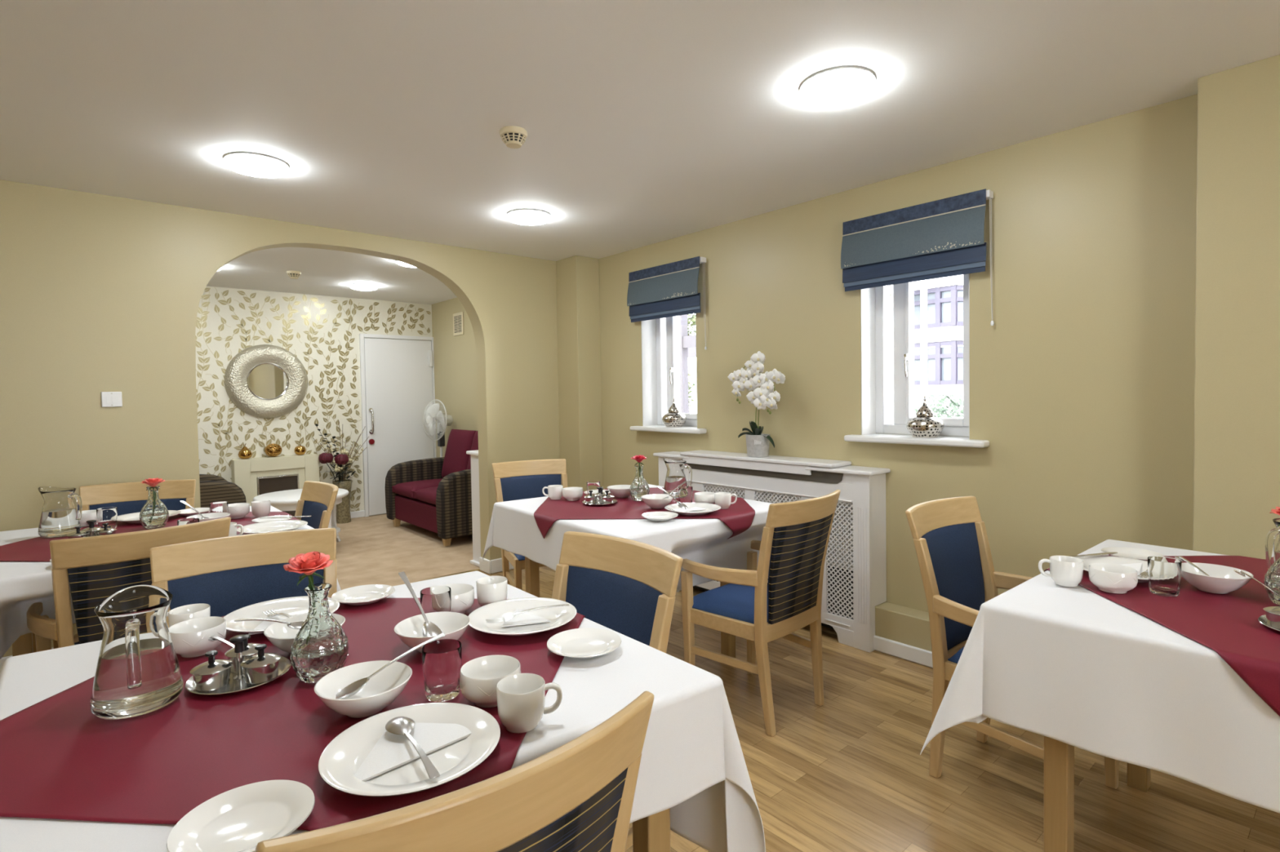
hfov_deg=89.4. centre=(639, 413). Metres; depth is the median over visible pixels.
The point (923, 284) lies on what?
window frame
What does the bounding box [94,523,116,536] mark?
pot
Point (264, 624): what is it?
paper napkin
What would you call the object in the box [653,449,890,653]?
radiator cover
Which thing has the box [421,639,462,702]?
tumbler
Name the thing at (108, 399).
light switch
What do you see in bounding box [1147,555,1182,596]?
tumbler
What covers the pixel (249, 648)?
pot
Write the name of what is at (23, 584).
tablecloth
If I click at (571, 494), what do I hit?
soup bowl
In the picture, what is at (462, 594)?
mug
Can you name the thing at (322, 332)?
wall
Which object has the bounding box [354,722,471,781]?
paper napkin
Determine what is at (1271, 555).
water jug
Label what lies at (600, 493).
pot
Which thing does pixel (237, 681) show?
tray
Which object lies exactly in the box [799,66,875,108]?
ceiling lamp
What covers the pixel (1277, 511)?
rose
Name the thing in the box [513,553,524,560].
seat cushion
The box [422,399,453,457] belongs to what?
pedestal fan
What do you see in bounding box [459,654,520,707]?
soup bowl
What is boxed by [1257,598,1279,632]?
stand
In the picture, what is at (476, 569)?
trim
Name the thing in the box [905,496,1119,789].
armchair
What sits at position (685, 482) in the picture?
spoon
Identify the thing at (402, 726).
spoon
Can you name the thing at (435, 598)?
tumbler
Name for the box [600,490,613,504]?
pot
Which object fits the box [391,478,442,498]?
seat cushion
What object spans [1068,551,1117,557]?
table knife
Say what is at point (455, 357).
wall
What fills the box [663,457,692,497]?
water jug
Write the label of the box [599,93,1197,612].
wall
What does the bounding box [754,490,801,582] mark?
grille
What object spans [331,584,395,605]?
plate
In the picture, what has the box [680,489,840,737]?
armchair
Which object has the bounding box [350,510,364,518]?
baseboard
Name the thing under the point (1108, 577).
soup bowl
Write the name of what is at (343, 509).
floor vase
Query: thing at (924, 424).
lantern
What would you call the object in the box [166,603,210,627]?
tea cup
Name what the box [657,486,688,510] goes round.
spoon
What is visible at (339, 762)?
dinner plate
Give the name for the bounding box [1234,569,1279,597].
spoon
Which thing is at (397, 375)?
door
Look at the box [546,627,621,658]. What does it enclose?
plate
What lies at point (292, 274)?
smoke detector
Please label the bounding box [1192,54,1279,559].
wall pier
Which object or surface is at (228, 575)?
dining chair
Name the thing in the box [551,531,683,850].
dining chair
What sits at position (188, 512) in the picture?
plate
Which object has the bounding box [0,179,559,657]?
wall
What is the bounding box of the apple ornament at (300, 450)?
[293,444,306,455]
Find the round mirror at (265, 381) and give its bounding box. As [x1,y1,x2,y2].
[224,344,307,418]
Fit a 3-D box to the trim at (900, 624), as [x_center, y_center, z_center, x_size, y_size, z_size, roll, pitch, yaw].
[1.584,1.056,2.753,0.111,0.212,1.202,-2,2,-41]
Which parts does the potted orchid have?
pot, flower stem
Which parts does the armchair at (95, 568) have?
armrest, leg, leg, panel, rail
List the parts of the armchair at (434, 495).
leg, arm, seat, leg, arm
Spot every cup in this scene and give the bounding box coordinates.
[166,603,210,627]
[228,522,244,536]
[250,500,270,517]
[475,575,507,606]
[496,673,562,733]
[542,484,563,499]
[714,492,737,509]
[1038,555,1083,586]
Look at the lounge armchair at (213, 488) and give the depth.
5.15 m
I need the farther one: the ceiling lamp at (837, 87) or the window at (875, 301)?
the window at (875, 301)
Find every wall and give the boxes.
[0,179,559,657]
[195,286,432,515]
[431,297,478,457]
[555,255,603,491]
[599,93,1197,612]
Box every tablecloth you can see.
[0,505,341,659]
[0,511,298,561]
[0,570,765,851]
[482,484,772,591]
[920,539,1279,813]
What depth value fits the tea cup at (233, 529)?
2.34 m
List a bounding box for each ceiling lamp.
[223,152,288,177]
[349,283,377,290]
[396,261,415,267]
[506,208,550,225]
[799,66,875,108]
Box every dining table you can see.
[12,632,36,656]
[524,556,735,657]
[632,808,670,851]
[1043,736,1151,851]
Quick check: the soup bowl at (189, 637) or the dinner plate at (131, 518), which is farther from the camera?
the dinner plate at (131, 518)
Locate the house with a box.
[889,275,963,423]
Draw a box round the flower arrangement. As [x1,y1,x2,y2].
[311,422,368,484]
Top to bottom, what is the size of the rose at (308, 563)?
0.177 m
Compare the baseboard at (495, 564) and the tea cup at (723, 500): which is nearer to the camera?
the tea cup at (723, 500)
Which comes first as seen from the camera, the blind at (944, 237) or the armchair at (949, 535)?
the armchair at (949, 535)
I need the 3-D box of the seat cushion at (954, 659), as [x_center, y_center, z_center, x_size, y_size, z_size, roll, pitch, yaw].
[1.238,0.765,2.037,0.420,0.052,0.368,-2,2,-38]
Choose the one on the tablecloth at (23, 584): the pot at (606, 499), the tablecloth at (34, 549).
the tablecloth at (34, 549)
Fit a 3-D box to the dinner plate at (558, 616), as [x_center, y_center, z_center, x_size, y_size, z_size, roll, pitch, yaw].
[-0.263,0.460,1.448,0.241,0.023,0.241,-2,2,-41]
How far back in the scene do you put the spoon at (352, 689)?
1.08 m
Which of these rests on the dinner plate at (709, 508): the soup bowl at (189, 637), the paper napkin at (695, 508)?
the paper napkin at (695, 508)
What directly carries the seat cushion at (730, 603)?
on the armchair at (793, 547)
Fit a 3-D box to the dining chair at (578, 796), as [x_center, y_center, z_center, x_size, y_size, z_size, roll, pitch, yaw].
[-0.287,0.811,0.893,0.458,0.874,0.530,-2,2,-39]
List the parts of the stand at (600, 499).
knob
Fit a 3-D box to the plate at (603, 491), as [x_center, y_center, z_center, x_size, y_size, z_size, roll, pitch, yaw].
[-0.210,0.406,3.282,0.149,0.018,0.149,-2,2,-41]
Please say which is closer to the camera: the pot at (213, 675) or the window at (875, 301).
the pot at (213, 675)
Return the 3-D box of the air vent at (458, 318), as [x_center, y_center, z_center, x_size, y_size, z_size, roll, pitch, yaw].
[-1.933,-0.955,6.879,0.014,0.236,0.230,-2,2,-41]
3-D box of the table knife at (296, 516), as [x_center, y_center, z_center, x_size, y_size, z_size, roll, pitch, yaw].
[-1.474,0.430,2.689,0.200,0.004,0.016,-1,2,-7]
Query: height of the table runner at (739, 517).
0.214 m
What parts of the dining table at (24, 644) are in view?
table leg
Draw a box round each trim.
[400,568,479,585]
[875,602,932,652]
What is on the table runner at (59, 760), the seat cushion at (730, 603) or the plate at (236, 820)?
the plate at (236, 820)
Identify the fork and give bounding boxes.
[262,609,293,617]
[485,604,568,623]
[1137,568,1148,577]
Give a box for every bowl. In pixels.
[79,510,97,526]
[168,616,226,657]
[186,512,230,522]
[227,502,249,519]
[263,613,345,653]
[314,660,412,718]
[394,611,470,653]
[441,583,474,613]
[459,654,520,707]
[562,487,582,501]
[607,484,631,497]
[640,493,674,508]
[693,492,715,503]
[1088,563,1137,593]
[1181,562,1253,594]
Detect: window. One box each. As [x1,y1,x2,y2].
[630,315,706,434]
[844,273,989,448]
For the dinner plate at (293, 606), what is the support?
on the table runner at (59, 760)
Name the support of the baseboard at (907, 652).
attached to the wall at (1082, 381)
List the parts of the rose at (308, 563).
stem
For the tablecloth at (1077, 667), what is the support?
on the dining table at (1059, 757)
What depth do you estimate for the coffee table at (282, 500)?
5.31 m
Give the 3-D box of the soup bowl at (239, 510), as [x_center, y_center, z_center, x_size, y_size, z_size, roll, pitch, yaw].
[-1.761,0.425,2.824,0.101,0.056,0.100,-1,2,-8]
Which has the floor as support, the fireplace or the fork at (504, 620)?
the fireplace
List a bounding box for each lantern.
[662,397,686,427]
[906,395,944,437]
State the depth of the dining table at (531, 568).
3.09 m
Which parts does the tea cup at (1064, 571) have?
handle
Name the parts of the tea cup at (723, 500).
handle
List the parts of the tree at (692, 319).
crown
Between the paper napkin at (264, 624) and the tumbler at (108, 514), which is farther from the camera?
the tumbler at (108, 514)
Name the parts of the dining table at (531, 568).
table leg, table leg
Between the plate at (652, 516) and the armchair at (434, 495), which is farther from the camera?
the armchair at (434, 495)
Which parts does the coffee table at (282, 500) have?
leg, leg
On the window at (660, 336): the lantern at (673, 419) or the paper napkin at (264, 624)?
the lantern at (673, 419)
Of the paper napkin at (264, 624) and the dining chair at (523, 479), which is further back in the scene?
the dining chair at (523, 479)
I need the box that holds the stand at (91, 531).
[66,520,116,538]
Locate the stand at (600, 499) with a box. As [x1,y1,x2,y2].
[582,486,617,506]
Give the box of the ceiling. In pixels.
[0,0,1279,304]
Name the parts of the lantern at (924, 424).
lantern lid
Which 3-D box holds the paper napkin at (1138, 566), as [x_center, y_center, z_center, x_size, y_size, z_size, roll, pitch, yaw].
[1.295,0.417,1.751,0.105,0.024,0.115,-2,2,-41]
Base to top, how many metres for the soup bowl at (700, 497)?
0.056 m
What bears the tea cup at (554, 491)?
on the table runner at (739, 517)
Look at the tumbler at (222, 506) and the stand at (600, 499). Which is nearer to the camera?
the tumbler at (222, 506)
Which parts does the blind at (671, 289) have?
panel, head rail, pull cord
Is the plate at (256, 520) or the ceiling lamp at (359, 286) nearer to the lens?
the plate at (256, 520)
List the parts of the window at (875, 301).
glass pane, stay chain, handle, sill, casement sash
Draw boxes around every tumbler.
[96,506,117,528]
[177,518,199,525]
[208,501,227,513]
[420,586,451,613]
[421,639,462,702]
[586,481,599,494]
[678,486,693,502]
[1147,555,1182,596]
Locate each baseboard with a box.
[0,647,53,671]
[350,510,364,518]
[490,558,513,573]
[873,635,933,668]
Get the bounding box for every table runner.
[0,597,585,831]
[533,487,755,539]
[1044,555,1279,716]
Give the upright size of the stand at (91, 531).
0.077 m
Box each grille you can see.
[702,484,744,582]
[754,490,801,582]
[826,502,853,618]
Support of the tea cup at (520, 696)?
on the table runner at (59, 760)
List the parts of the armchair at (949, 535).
leg, rail, seat frame, armrest, leg, armrest, leg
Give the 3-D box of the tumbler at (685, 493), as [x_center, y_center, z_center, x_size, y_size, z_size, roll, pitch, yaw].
[0.207,0.376,2.941,0.066,0.084,0.066,-2,2,-41]
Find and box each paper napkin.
[248,614,286,635]
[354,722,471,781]
[502,608,550,627]
[685,506,706,511]
[1121,563,1142,578]
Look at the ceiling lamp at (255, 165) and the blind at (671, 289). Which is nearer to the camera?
the ceiling lamp at (255, 165)
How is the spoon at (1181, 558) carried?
in the bowl at (1222, 580)
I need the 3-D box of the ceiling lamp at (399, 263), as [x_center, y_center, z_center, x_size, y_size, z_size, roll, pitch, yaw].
[-1.751,-1.163,4.996,0.245,0.045,0.245,-2,2,-41]
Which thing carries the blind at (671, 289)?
attached to the window at (660, 336)
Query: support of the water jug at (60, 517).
on the tablecloth at (34, 549)
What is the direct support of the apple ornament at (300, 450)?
on the fireplace
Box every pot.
[66,526,89,538]
[80,522,102,537]
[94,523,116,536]
[189,650,233,692]
[224,634,259,672]
[240,644,281,684]
[583,490,597,504]
[595,488,605,502]
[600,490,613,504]
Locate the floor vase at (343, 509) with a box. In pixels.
[332,480,351,524]
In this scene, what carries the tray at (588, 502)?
on the stand at (600, 499)
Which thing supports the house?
on the ground
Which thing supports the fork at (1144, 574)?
on the dinner plate at (1087, 561)
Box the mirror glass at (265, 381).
[248,364,287,399]
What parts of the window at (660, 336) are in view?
sill, handle, casement sash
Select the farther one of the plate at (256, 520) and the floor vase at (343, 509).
the floor vase at (343, 509)
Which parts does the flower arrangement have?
flower stem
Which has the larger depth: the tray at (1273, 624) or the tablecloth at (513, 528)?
the tablecloth at (513, 528)
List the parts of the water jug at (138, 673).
handle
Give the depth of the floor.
2.15 m
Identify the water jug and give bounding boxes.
[37,486,82,537]
[89,585,183,719]
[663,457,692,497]
[1265,518,1279,569]
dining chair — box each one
[53,479,195,648]
[149,528,337,627]
[255,690,653,851]
[294,480,338,528]
[491,458,567,590]
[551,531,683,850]
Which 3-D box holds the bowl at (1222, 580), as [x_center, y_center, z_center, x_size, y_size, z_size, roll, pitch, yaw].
[1.425,0.414,1.610,0.148,0.050,0.148,-2,2,-41]
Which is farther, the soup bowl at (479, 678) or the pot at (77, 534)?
the pot at (77, 534)
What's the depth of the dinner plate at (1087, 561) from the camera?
1.83 m
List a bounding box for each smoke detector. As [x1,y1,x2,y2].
[286,271,301,279]
[499,125,527,148]
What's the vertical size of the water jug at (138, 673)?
0.189 m
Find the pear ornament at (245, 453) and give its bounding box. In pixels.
[237,443,252,458]
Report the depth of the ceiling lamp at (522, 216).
3.61 m
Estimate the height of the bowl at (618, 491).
0.050 m
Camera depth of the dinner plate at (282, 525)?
2.55 m
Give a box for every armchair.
[26,516,231,652]
[199,474,246,507]
[384,429,478,546]
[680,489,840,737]
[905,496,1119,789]
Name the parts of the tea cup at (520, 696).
handle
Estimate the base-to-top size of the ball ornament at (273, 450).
0.129 m
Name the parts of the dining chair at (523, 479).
leg, leg, seat frame, rail, leg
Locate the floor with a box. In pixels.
[336,513,1279,851]
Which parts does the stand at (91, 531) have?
knob, handle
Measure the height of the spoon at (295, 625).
0.014 m
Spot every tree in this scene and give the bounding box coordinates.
[687,313,695,413]
[688,370,695,406]
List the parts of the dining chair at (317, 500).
leg, rail, leg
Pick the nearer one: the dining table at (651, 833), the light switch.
the dining table at (651, 833)
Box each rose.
[141,478,164,490]
[283,551,333,589]
[631,455,647,466]
[1269,506,1279,526]
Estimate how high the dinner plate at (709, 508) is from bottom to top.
0.023 m
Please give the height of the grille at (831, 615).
0.585 m
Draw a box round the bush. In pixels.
[914,392,963,417]
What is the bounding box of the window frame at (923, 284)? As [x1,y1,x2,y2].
[920,280,927,404]
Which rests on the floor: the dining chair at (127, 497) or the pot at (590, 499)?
the dining chair at (127, 497)
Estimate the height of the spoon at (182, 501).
0.090 m
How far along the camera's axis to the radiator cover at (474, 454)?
4.86 m
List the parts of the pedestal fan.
motor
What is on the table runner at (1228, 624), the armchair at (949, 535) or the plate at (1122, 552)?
the plate at (1122, 552)
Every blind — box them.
[626,256,706,350]
[840,188,994,325]
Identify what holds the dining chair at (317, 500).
on the floor
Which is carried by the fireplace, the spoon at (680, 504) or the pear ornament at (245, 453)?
the pear ornament at (245, 453)
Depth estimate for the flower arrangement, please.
6.54 m
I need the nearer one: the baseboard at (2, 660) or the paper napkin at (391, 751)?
the paper napkin at (391, 751)
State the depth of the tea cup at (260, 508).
2.82 m
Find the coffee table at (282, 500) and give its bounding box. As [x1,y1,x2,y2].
[253,488,348,542]
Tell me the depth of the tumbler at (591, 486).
3.13 m
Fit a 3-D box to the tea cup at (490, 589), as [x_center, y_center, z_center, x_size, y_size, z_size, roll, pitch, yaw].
[-0.366,0.437,1.579,0.074,0.066,0.093,-3,2,-43]
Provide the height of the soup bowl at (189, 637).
0.056 m
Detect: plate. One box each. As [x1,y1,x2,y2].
[116,510,181,524]
[166,779,315,851]
[173,507,209,515]
[222,595,339,633]
[236,520,307,533]
[251,515,292,523]
[318,702,500,796]
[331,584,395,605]
[468,597,576,635]
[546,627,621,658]
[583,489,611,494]
[641,511,678,521]
[664,502,720,515]
[1077,555,1148,582]
[1101,546,1164,561]
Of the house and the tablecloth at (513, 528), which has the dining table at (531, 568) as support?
the tablecloth at (513, 528)
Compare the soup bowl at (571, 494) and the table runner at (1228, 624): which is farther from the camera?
the soup bowl at (571, 494)
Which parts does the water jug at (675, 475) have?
handle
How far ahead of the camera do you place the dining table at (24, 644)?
2.29 m
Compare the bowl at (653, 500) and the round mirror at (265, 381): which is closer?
the bowl at (653, 500)
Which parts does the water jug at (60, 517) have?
handle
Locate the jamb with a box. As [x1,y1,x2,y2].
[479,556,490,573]
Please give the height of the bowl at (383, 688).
0.050 m
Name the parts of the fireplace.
frame, fire trim, fire glass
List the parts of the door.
pull handle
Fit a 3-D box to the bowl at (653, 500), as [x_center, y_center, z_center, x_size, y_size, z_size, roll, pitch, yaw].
[0.079,0.396,2.900,0.148,0.050,0.148,-2,2,-41]
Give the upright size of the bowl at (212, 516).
0.050 m
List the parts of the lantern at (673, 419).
lantern lid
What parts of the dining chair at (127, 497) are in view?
leg, leg, rail, leg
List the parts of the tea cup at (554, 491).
handle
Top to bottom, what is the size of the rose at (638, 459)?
0.176 m
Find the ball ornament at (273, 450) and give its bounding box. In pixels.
[264,443,282,457]
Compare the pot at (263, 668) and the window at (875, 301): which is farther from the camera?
the window at (875, 301)
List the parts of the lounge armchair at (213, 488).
arm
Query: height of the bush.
1.638 m
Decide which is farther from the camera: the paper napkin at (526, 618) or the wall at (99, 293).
the wall at (99, 293)
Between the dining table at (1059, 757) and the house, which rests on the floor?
the dining table at (1059, 757)
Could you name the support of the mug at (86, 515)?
on the tablecloth at (34, 549)
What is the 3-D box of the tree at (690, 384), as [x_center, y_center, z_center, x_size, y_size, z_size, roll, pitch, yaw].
[0.381,0.077,11.220,1.171,2.505,1.563,-2,2,-41]
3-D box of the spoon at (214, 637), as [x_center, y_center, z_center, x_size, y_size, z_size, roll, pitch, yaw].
[-0.806,0.457,1.270,0.124,0.026,0.024,0,2,26]
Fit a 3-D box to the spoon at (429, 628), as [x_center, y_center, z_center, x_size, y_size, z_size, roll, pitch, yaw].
[-0.458,0.403,1.342,0.155,0.122,0.041,1,2,44]
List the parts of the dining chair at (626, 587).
leg, rail, leg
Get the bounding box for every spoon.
[179,500,208,519]
[208,635,234,648]
[233,617,304,630]
[335,632,445,699]
[385,716,439,780]
[398,571,442,636]
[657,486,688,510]
[663,480,686,498]
[1174,556,1209,576]
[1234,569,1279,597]
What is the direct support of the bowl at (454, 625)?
on the table runner at (59, 760)
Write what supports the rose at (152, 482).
in the bud vase at (154, 514)
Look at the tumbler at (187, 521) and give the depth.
2.31 m
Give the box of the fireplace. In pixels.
[231,453,319,516]
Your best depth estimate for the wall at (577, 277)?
4.87 m
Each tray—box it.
[185,656,291,696]
[582,499,617,506]
[1257,614,1279,632]
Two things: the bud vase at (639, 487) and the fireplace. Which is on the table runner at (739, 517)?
the bud vase at (639, 487)
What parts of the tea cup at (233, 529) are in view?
handle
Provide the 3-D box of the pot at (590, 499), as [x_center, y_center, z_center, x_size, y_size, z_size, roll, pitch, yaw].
[-0.229,0.389,3.022,0.065,0.060,0.065,-2,2,-41]
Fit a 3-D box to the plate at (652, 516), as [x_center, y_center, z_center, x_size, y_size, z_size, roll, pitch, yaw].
[0.081,0.421,2.637,0.149,0.018,0.149,-2,2,-41]
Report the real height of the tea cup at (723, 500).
0.066 m
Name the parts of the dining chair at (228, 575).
leg, rail, leg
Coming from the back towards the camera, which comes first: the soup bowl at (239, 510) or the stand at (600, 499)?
the stand at (600, 499)
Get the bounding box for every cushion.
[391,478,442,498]
[413,486,437,505]
[441,429,475,478]
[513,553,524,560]
[692,583,768,624]
[947,646,964,663]
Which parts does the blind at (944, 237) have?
panel, head rail, pull cord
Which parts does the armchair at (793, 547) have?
leg, armrest, leg, seat frame, armrest, leg, panel, rail, leg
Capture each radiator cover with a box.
[466,449,480,566]
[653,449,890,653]
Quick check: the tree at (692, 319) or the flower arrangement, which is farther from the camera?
the tree at (692, 319)
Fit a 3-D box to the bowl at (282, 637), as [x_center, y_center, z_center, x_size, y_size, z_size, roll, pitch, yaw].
[-0.682,0.456,1.320,0.148,0.050,0.148,-2,2,-41]
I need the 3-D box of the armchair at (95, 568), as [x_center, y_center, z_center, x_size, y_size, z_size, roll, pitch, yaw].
[-1.697,0.793,2.187,0.530,0.874,0.524,1,2,42]
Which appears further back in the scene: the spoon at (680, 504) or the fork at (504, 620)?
the spoon at (680, 504)
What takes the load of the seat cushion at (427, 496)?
on the armchair at (434, 495)
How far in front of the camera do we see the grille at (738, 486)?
3.80 m
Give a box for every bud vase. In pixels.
[138,485,168,528]
[290,583,349,683]
[629,465,649,501]
[1263,557,1279,605]
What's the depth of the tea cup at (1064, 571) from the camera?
1.66 m
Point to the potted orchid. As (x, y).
(757, 443)
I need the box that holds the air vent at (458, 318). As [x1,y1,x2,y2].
[453,311,463,336]
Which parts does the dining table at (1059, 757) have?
table leg, table leg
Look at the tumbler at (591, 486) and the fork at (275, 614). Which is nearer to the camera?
the fork at (275, 614)
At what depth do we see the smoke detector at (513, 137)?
2.49 m
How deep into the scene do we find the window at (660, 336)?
4.60 m
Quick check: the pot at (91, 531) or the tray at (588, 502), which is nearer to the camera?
the pot at (91, 531)
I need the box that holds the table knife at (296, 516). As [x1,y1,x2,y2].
[259,515,311,519]
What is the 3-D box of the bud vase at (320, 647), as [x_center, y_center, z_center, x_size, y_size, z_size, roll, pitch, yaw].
[-0.590,0.401,1.191,0.097,0.166,0.098,-1,2,6]
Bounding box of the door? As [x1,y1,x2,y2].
[359,333,436,516]
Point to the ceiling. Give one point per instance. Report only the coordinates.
(646, 122)
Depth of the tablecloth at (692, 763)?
1.15 m
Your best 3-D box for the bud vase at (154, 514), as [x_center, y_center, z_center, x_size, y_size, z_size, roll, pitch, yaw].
[-1.973,0.379,2.625,0.097,0.166,0.098,-1,2,6]
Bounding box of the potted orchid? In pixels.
[728,351,785,457]
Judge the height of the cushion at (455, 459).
0.528 m
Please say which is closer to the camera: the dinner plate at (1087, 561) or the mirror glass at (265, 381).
the dinner plate at (1087, 561)
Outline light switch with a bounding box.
[101,391,122,407]
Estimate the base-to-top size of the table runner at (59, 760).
0.140 m
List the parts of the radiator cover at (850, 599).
radiator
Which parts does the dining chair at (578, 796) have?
panel, leg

